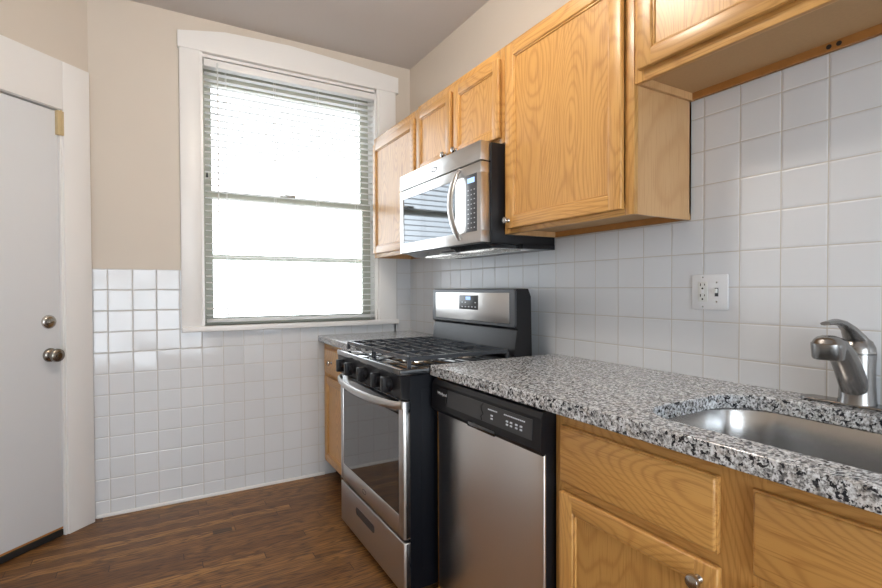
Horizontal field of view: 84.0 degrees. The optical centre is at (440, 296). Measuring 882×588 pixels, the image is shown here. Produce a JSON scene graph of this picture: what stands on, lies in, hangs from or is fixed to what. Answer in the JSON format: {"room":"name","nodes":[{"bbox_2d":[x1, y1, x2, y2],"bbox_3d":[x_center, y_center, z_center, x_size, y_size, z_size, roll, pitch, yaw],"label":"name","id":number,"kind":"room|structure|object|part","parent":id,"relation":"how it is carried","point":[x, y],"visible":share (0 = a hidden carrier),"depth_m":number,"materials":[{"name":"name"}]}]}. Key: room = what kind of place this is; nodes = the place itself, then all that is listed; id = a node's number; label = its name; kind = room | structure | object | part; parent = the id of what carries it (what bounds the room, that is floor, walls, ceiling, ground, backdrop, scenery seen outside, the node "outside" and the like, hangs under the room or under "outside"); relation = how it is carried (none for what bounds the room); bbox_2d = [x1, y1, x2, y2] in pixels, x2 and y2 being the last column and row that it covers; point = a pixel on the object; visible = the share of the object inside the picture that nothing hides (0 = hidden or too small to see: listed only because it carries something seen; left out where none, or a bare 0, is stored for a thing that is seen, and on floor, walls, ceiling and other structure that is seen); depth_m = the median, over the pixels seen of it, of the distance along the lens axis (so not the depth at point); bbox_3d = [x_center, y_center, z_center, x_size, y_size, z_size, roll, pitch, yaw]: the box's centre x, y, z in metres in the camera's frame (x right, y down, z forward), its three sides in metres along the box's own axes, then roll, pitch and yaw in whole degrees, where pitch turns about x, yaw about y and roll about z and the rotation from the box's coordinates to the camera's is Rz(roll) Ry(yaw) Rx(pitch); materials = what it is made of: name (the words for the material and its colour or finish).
{"room":"kitchen","nodes":[
{"label":"kitchen","id":0,"kind":"room"},
{"bbox_2d":[0,0,87,71],"bbox_3d":[-2.117,-0.206,2.050,0.120,2.835,1.310,0,1,17],"label":"wall","id":1,"kind":"structure","parent":0,"point":[57,29],"depth_m":2.43,"materials":[{"name":"beige paint"}]},
{"bbox_2d":[0,93,64,563],"bbox_3d":[-2.015,0.144,2.049,0.110,2.126,0.875,0,1,17],"label":"door","id":2,"kind":"structure","parent":1,"relation":"in","point":[31,353],"depth_m":2.32,"materials":[{"name":"white paint"}]},
{"bbox_3d":[-1.889,0.288,2.397,0.068,0.068,0.068,0,1,17],"label":"knob","id":3,"kind":"part","parent":2,"relation":"part of","materials":[{"name":"grey metal"}]},
{"bbox_2d":[0,35,94,534],"bbox_3d":[-2.076,0.021,2.063,0.133,2.380,1.150,0,1,17],"label":"trim","id":4,"kind":"structure","parent":1,"relation":"attached to","point":[28,74],"depth_m":2.49,"materials":[{"name":"white paint"}]},
{"bbox_2d":[0,472,437,587],"bbox_3d":[0.002,1.279,0.422,3.200,0.100,6.500,-1,1,-30],"label":"floor","id":5,"kind":"structure","parent":0,"point":[291,534],"depth_m":2.33,"materials":[{"name":"brown wood"}]},
{"bbox_2d":[324,343,342,478],"bbox_3d":[-0.345,0.743,3.107,0.682,0.893,0.708,-1,1,-30],"label":"base cabinet","id":6,"kind":"object","parent":5,"relation":"on","point":[332,388],"visible":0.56,"depth_m":3.08,"materials":[{"name":"brown wood"}]},
{"bbox_3d":[-0.601,0.417,2.939,0.019,0.158,0.620,-1,1,-30],"label":"drawer","id":7,"kind":"part","parent":6,"relation":"part of","materials":[{"name":"brown wood"}]},
{"bbox_3d":[-0.600,0.793,2.944,0.019,0.550,0.620,-1,1,-30],"label":"door","id":8,"kind":"part","parent":6,"relation":"part of","materials":[{"name":"brown wood"}]},
{"bbox_3d":[-0.597,0.793,2.946,0.006,0.456,0.516,-1,1,-30],"label":"panel","id":9,"kind":"part","parent":6,"relation":"part of","materials":[{"name":"brown wood"}]},
{"bbox_2d":[318,331,432,348],"bbox_3d":[-0.342,0.277,3.106,0.688,0.040,0.712,-1,1,-30],"label":"countertop","id":10,"kind":"structure","parent":6,"relation":"on","point":[337,340],"depth_m":3.14,"materials":[{"name":"stone"}]},
{"bbox_2d":[336,289,531,587],"bbox_3d":[-0.083,0.582,2.378,0.718,1.236,0.767,-1,1,-30],"label":"range","id":11,"kind":"object","parent":5,"relation":"on","point":[389,420],"visible":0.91,"depth_m":2.16,"materials":[{"name":"silver metal"}]},
{"bbox_3d":[-0.506,0.347,2.467,0.043,0.061,0.054,-1,1,-30],"label":"knob","id":12,"kind":"part","parent":11,"relation":"part of","materials":[{"name":"black plastic"}]},
{"bbox_3d":[-0.444,0.349,2.361,0.043,0.061,0.054,-1,1,-30],"label":"knob","id":13,"kind":"part","parent":11,"relation":"part of","materials":[{"name":"black plastic"}]},
{"bbox_3d":[-0.359,0.351,2.214,0.043,0.061,0.054,-1,1,-30],"label":"knob","id":14,"kind":"part","parent":11,"relation":"part of","materials":[{"name":"black plastic"}]},
{"bbox_3d":[-0.362,0.424,2.214,0.073,0.036,0.747,-1,1,-30],"label":"handle","id":15,"kind":"part","parent":11,"relation":"part of","materials":[{"name":"silver metal"}]},
{"bbox_3d":[-0.329,0.354,2.233,0.044,0.097,0.759,-1,1,-30],"label":"control panel","id":16,"kind":"part","parent":11,"relation":"part of","materials":[{"name":"black plastic"}]},
{"bbox_3d":[-0.276,0.353,2.069,0.043,0.061,0.054,-1,1,-30],"label":"knob","id":17,"kind":"part","parent":11,"relation":"part of","materials":[{"name":"black plastic"}]},
{"bbox_3d":[-0.319,0.678,2.243,0.034,0.544,0.758,-1,1,-30],"label":"oven door","id":18,"kind":"part","parent":11,"relation":"part of","materials":[{"name":"silver metal"}]},
{"bbox_3d":[-0.318,1.065,2.248,0.034,0.205,0.758,-1,1,-30],"label":"drawer","id":19,"kind":"part","parent":11,"relation":"part of","materials":[{"name":"silver metal"}]},
{"bbox_3d":[-0.222,0.354,1.977,0.043,0.061,0.054,-1,1,-30],"label":"knob","id":20,"kind":"part","parent":11,"relation":"part of","materials":[{"name":"black plastic"}]},
{"bbox_3d":[-0.098,0.271,2.142,0.144,0.012,0.144,-1,1,-30],"label":"burner","id":21,"kind":"part","parent":11,"relation":"part of","materials":[{"name":"silver metal"}]},
{"bbox_2d":[337,345,510,376],"bbox_3d":[-0.095,0.288,2.368,0.590,0.030,0.767,-1,1,-30],"label":"cooktop","id":22,"kind":"object","parent":11,"relation":"in","point":[386,365],"depth_m":2.13,"materials":[{"name":"black metal"}]},
{"bbox_3d":[0.142,0.050,2.493,0.011,0.139,0.668,-1,1,-30],"label":"steel panel","id":23,"kind":"part","parent":11,"relation":"part of","materials":[{"name":"silver metal"}]},
{"bbox_3d":[0.145,0.049,2.495,0.012,0.172,0.745,-1,1,-30],"label":"backguard frame","id":24,"kind":"part","parent":11,"relation":"part of","materials":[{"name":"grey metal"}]},
{"bbox_2d":[438,377,441,587],"bbox_3d":[0.254,0.757,2.091,0.602,0.892,0.024,-1,1,-30],"label":"filler panel","id":25,"kind":"object","parent":5,"relation":"on","point":[438,377],"visible":0.02,"depth_m":1.95,"materials":[{"name":"brown wood"}]},
{"bbox_2d":[432,378,555,587],"bbox_3d":[0.391,0.765,1.813,0.624,0.884,0.632,-1,1,-30],"label":"dishwasher","id":26,"kind":"object","parent":5,"relation":"on","point":[497,454],"visible":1,"depth_m":1.59,"materials":[{"name":"silver metal"}]},
{"bbox_3d":[0.133,0.439,1.633,0.004,0.018,0.160,-1,1,-30],"label":"pull handle","id":27,"kind":"part","parent":26,"relation":"part of","materials":[{"name":"black plastic"}]},
{"bbox_3d":[0.147,0.388,1.668,0.060,0.124,0.631,-1,1,-30],"label":"control panel","id":28,"kind":"part","parent":26,"relation":"part of","materials":[{"name":"black plastic"}]},
{"bbox_2d":[556,414,881,587],"bbox_3d":[0.854,0.770,1.062,0.654,0.893,1.126,-1,1,-30],"label":"base cabinet","id":29,"kind":"object","parent":5,"relation":"on","point":[631,512],"visible":0.98,"depth_m":1.04,"materials":[{"name":"brown wood"}]},
{"bbox_3d":[0.453,0.815,1.187,0.006,0.447,0.346,-1,1,-30],"label":"panel","id":30,"kind":"part","parent":29,"relation":"part of","materials":[{"name":"brown wood"}]},
{"bbox_3d":[0.448,0.440,1.181,0.019,0.158,0.446,-1,1,-30],"label":"drawer","id":31,"kind":"part","parent":29,"relation":"part of","materials":[{"name":"brown wood"}]},
{"bbox_3d":[0.450,0.815,1.185,0.019,0.541,0.450,-1,1,-30],"label":"door","id":32,"kind":"part","parent":29,"relation":"part of","materials":[{"name":"brown wood"}]},
{"bbox_2d":[430,354,881,514],"bbox_3d":[0.721,0.300,1.292,0.664,0.040,1.909,-1,1,-30],"label":"countertop","id":33,"kind":"structure","parent":29,"relation":"on","point":[638,403],"depth_m":1.30,"materials":[{"name":"stone"}]},
{"bbox_2d":[668,408,881,473],"bbox_3d":[0.835,0.426,1.038,0.500,0.202,0.722,-1,1,-30],"label":"sink","id":34,"kind":"object","parent":33,"relation":"in","point":[862,449],"visible":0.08,"depth_m":1.30,"materials":[{"name":"metal"}]},
{"bbox_2d":[800,319,881,411],"bbox_3d":[1.006,0.168,1.208,0.222,0.225,0.262,-1,1,-30],"label":"faucet","id":35,"kind":"object","parent":33,"relation":"on","point":[852,357],"visible":1,"depth_m":1.22,"materials":[{"name":"silver metal"}]},
{"bbox_3d":[1.065,0.275,1.243,0.058,0.008,0.262,-1,1,-30],"label":"deck plate","id":36,"kind":"part","parent":35,"relation":"part of","materials":[{"name":"silver metal"}]},
{"bbox_3d":[1.020,0.102,1.224,0.176,0.094,0.075,-1,1,-30],"label":"lever","id":37,"kind":"part","parent":35,"relation":"part of","materials":[{"name":"silver metal"}]},
{"bbox_3d":[1.008,0.180,1.220,0.153,0.164,0.062,-1,1,-30],"label":"spout","id":38,"kind":"part","parent":35,"relation":"part of","materials":[{"name":"silver metal"}]},
{"bbox_3d":[0.521,0.586,1.009,0.030,0.031,0.031,-1,1,-30],"label":"knob","id":39,"kind":"part","parent":29,"relation":"part of","materials":[{"name":"silver metal"}]},
{"bbox_3d":[0.712,0.449,0.725,0.019,0.165,0.473,-1,1,-30],"label":"drawer","id":40,"kind":"part","parent":29,"relation":"part of","materials":[{"name":"brown wood"}]},
{"bbox_2d":[87,0,410,518],"bbox_3d":[-1.159,-0.226,3.147,2.350,2.835,0.187,-1,1,-30],"label":"wall","id":41,"kind":"structure","parent":0,"point":[178,415],"depth_m":2.79,"materials":[{"name":"white tile"}]},
{"bbox_2d":[96,472,324,518],"bbox_3d":[-1.318,1.185,2.958,1.255,0.020,0.012,-1,1,-30],"label":"baseboard","id":42,"kind":"structure","parent":41,"relation":"attached to","point":[319,473],"depth_m":2.90,"materials":[{"name":"white paint"}]},
{"bbox_2d":[177,29,398,332],"bbox_3d":[-0.947,-0.697,3.232,1.387,1.794,0.220,-1,1,-30],"label":"trim","id":43,"kind":"structure","parent":41,"relation":"attached to","point":[191,44],"depth_m":2.88,"materials":[{"name":"white paint"}]},
{"bbox_2d":[202,53,376,324],"bbox_3d":[-0.978,-0.634,3.244,1.122,1.608,0.180,-1,1,-30],"label":"window","id":44,"kind":"structure","parent":41,"relation":"in","point":[372,261],"depth_m":3.27,"materials":[{"name":"white paint"}]},
{"bbox_3d":[-1.007,-1.016,3.286,1.086,0.810,0.030,-1,1,-30],"label":"sash","id":45,"kind":"part","parent":44,"relation":"part of","materials":[{"name":"grey paint"}]},
{"bbox_3d":[-0.987,-0.243,3.267,1.086,0.825,0.030,-1,1,-30],"label":"sash","id":46,"kind":"part","parent":44,"relation":"part of","materials":[{"name":"grey paint"}]},
{"bbox_2d":[203,58,374,322],"bbox_3d":[-0.940,-0.631,3.184,1.078,1.563,0.068,-1,1,-30],"label":"window blind","id":47,"kind":"object","parent":44,"relation":"attached to","point":[209,64],"visible":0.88,"depth_m":3.16,"materials":[{"name":"white paint"}]},
{"bbox_3d":[-1.305,-0.610,2.983,0.002,1.510,0.052,-1,1,-30],"label":"ladder cord","id":48,"kind":"part","parent":47,"relation":"part of","materials":[{"name":"white fabric"}]},
{"bbox_3d":[-1.058,-0.613,3.125,0.002,1.510,0.052,-1,1,-30],"label":"ladder cord","id":49,"kind":"part","parent":47,"relation":"part of","materials":[{"name":"white fabric"}]},
{"bbox_3d":[-0.942,0.140,3.203,1.070,0.020,0.046,-1,1,-30],"label":"rail","id":50,"kind":"part","parent":47,"relation":"part of","materials":[{"name":"white plastic"}]},
{"bbox_3d":[-0.820,-0.616,3.263,0.002,1.510,0.052,-1,1,-30],"label":"ladder cord","id":51,"kind":"part","parent":47,"relation":"part of","materials":[{"name":"white fabric"}]},
{"bbox_3d":[-0.587,-0.619,3.398,0.002,1.510,0.052,-1,1,-30],"label":"ladder cord","id":52,"kind":"part","parent":47,"relation":"part of","materials":[{"name":"white fabric"}]},
{"bbox_2d":[130,0,488,69],"bbox_3d":[-0.008,-1.656,0.378,3.200,0.100,6.500,-1,1,-30],"label":"ceiling","id":53,"kind":"structure","parent":0,"point":[399,33],"depth_m":2.91,"materials":[{"name":"beige paint"}]},
{"bbox_2d":[410,0,881,404],"bbox_3d":[1.324,-0.203,1.052,0.150,2.835,6.300,-1,1,-30],"label":"wall","id":54,"kind":"structure","parent":0,"point":[786,164],"depth_m":1.55,"materials":[{"name":"white tile"}]},
{"bbox_2d":[373,109,417,258],"bbox_3d":[-0.179,-0.673,3.175,0.313,0.818,0.662,-1,1,-30],"label":"upper cabinet","id":55,"kind":"object","parent":54,"relation":"attached to","point":[394,150],"visible":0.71,"depth_m":3.14,"materials":[{"name":"brown wood"}]},
{"bbox_3d":[-0.302,-0.660,3.101,0.006,0.644,0.522,-1,1,-30],"label":"panel","id":56,"kind":"part","parent":55,"relation":"part of","materials":[{"name":"brown wood"}]},
{"bbox_2d":[416,47,504,168],"bbox_3d":[0.177,-0.877,2.525,0.342,0.412,0.810,-1,1,-30],"label":"upper cabinet","id":57,"kind":"object","parent":54,"relation":"attached to","point":[471,109],"visible":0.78,"depth_m":2.36,"materials":[{"name":"brown wood"}]},
{"bbox_3d":[-0.037,-0.868,2.639,0.006,0.254,0.280,-1,1,-30],"label":"panel","id":58,"kind":"part","parent":57,"relation":"part of","materials":[{"name":"brown wood"}]},
{"bbox_3d":[-0.041,-0.868,2.638,0.019,0.344,0.370,-1,1,-30],"label":"door","id":59,"kind":"part","parent":57,"relation":"part of","materials":[{"name":"brown wood"}]},
{"bbox_3d":[0.063,-0.723,2.414,0.030,0.031,0.031,-1,1,-30],"label":"knob","id":60,"kind":"part","parent":57,"relation":"part of","materials":[{"name":"silver metal"}]},
{"bbox_3d":[0.166,-0.864,2.288,0.006,0.254,0.280,-1,1,-30],"label":"panel","id":61,"kind":"part","parent":57,"relation":"part of","materials":[{"name":"brown wood"}]},
{"bbox_2d":[400,140,554,258],"bbox_3d":[0.120,-0.441,2.498,0.475,0.456,0.806,-1,1,-30],"label":"microwave","id":62,"kind":"object","parent":57,"relation":"attached to","point":[452,206],"visible":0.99,"depth_m":2.23,"materials":[{"name":"silver metal"}]},
{"bbox_3d":[-0.010,-0.408,2.428,0.050,0.342,0.798,-1,1,-30],"label":"door","id":63,"kind":"part","parent":62,"relation":"part of","materials":[{"name":"silver metal"}]},
{"bbox_3d":[0.061,-0.410,2.193,0.068,0.326,0.040,-1,1,-30],"label":"handle","id":64,"kind":"part","parent":62,"relation":"part of","materials":[{"name":"silver metal"}]},
{"bbox_3d":[0.163,-0.864,2.286,0.019,0.344,0.370,-1,1,-30],"label":"door","id":65,"kind":"part","parent":57,"relation":"part of","materials":[{"name":"brown wood"}]},
{"bbox_2d":[502,0,690,237],"bbox_3d":[0.548,-0.671,1.889,0.342,0.809,0.663,-1,1,-30],"label":"upper cabinet","id":66,"kind":"object","parent":54,"relation":"attached to","point":[589,149],"visible":1,"depth_m":1.70,"materials":[{"name":"brown wood"}]},
{"bbox_3d":[0.272,-0.321,2.061,0.030,0.031,0.031,-1,1,-30],"label":"knob","id":67,"kind":"part","parent":66,"relation":"part of","materials":[{"name":"silver metal"}]},
{"bbox_3d":[0.434,-0.668,1.828,0.006,0.664,0.496,-1,1,-30],"label":"panel","id":68,"kind":"part","parent":66,"relation":"part of","materials":[{"name":"brown wood"}]},
{"bbox_3d":[0.431,-0.668,1.826,0.019,0.768,0.600,-1,1,-30],"label":"door","id":69,"kind":"part","parent":66,"relation":"part of","materials":[{"name":"brown wood"}]},
{"bbox_3d":[0.450,-0.669,1.833,0.019,0.809,0.663,-1,1,-30],"label":"frame","id":70,"kind":"part","parent":66,"relation":"part of","materials":[{"name":"brown wood"}]},
{"bbox_3d":[0.572,-0.296,1.908,0.260,0.012,0.639,-1,1,-30],"label":"panel","id":71,"kind":"part","parent":66,"relation":"part of","materials":[{"name":"brown wood"}]},
{"bbox_3d":[0.691,-0.288,1.977,0.013,0.039,0.639,-1,1,-30],"label":"hanging rail","id":72,"kind":"part","parent":66,"relation":"part of","materials":[{"name":"orange wood"}]},
{"bbox_2d":[692,274,728,309],"bbox_3d":[0.893,-0.015,1.633,0.018,0.117,0.123,-1,1,-30],"label":"wall plate","id":73,"kind":"object","parent":54,"relation":"attached to","point":[711,291],"visible":1,"depth_m":1.63,"materials":[{"name":"white plastic"}]},
{"bbox_2d":[698,282,707,301],"bbox_3d":[0.883,-0.016,1.654,0.003,0.067,0.034,-1,1,-30],"label":"receptacle","id":74,"kind":"object","parent":73,"relation":"attached to","point":[702,286],"depth_m":1.65,"materials":[{"name":"white plastic"}]},
{"bbox_2d":[635,0,881,101],"bbox_3d":[0.981,-0.864,1.166,0.313,0.404,1.015,-1,1,-30],"label":"upper cabinet","id":75,"kind":"object","parent":54,"relation":"attached to","point":[688,50],"visible":1,"depth_m":1.36,"materials":[{"name":"brown wood"}]},
{"bbox_3d":[0.733,-0.870,1.308,0.006,0.246,0.375,-1,1,-30],"label":"panel","id":76,"kind":"part","parent":75,"relation":"part of","materials":[{"name":"brown wood"}]},
{"bbox_3d":[0.730,-0.870,1.306,0.019,0.350,0.479,-1,1,-30],"label":"door","id":77,"kind":"part","parent":75,"relation":"part of","materials":[{"name":"brown wood"}]},
{"bbox_3d":[0.871,-0.863,1.102,0.019,0.404,1.015,-1,1,-30],"label":"frame","id":78,"kind":"part","parent":75,"relation":"part of","materials":[{"name":"brown wood"}]},
{"bbox_3d":[1.110,-0.684,1.243,0.013,0.039,0.991,-1,1,-30],"label":"hanging rail","id":79,"kind":"part","parent":75,"relation":"part of","materials":[{"name":"orange wood"}]}
]}

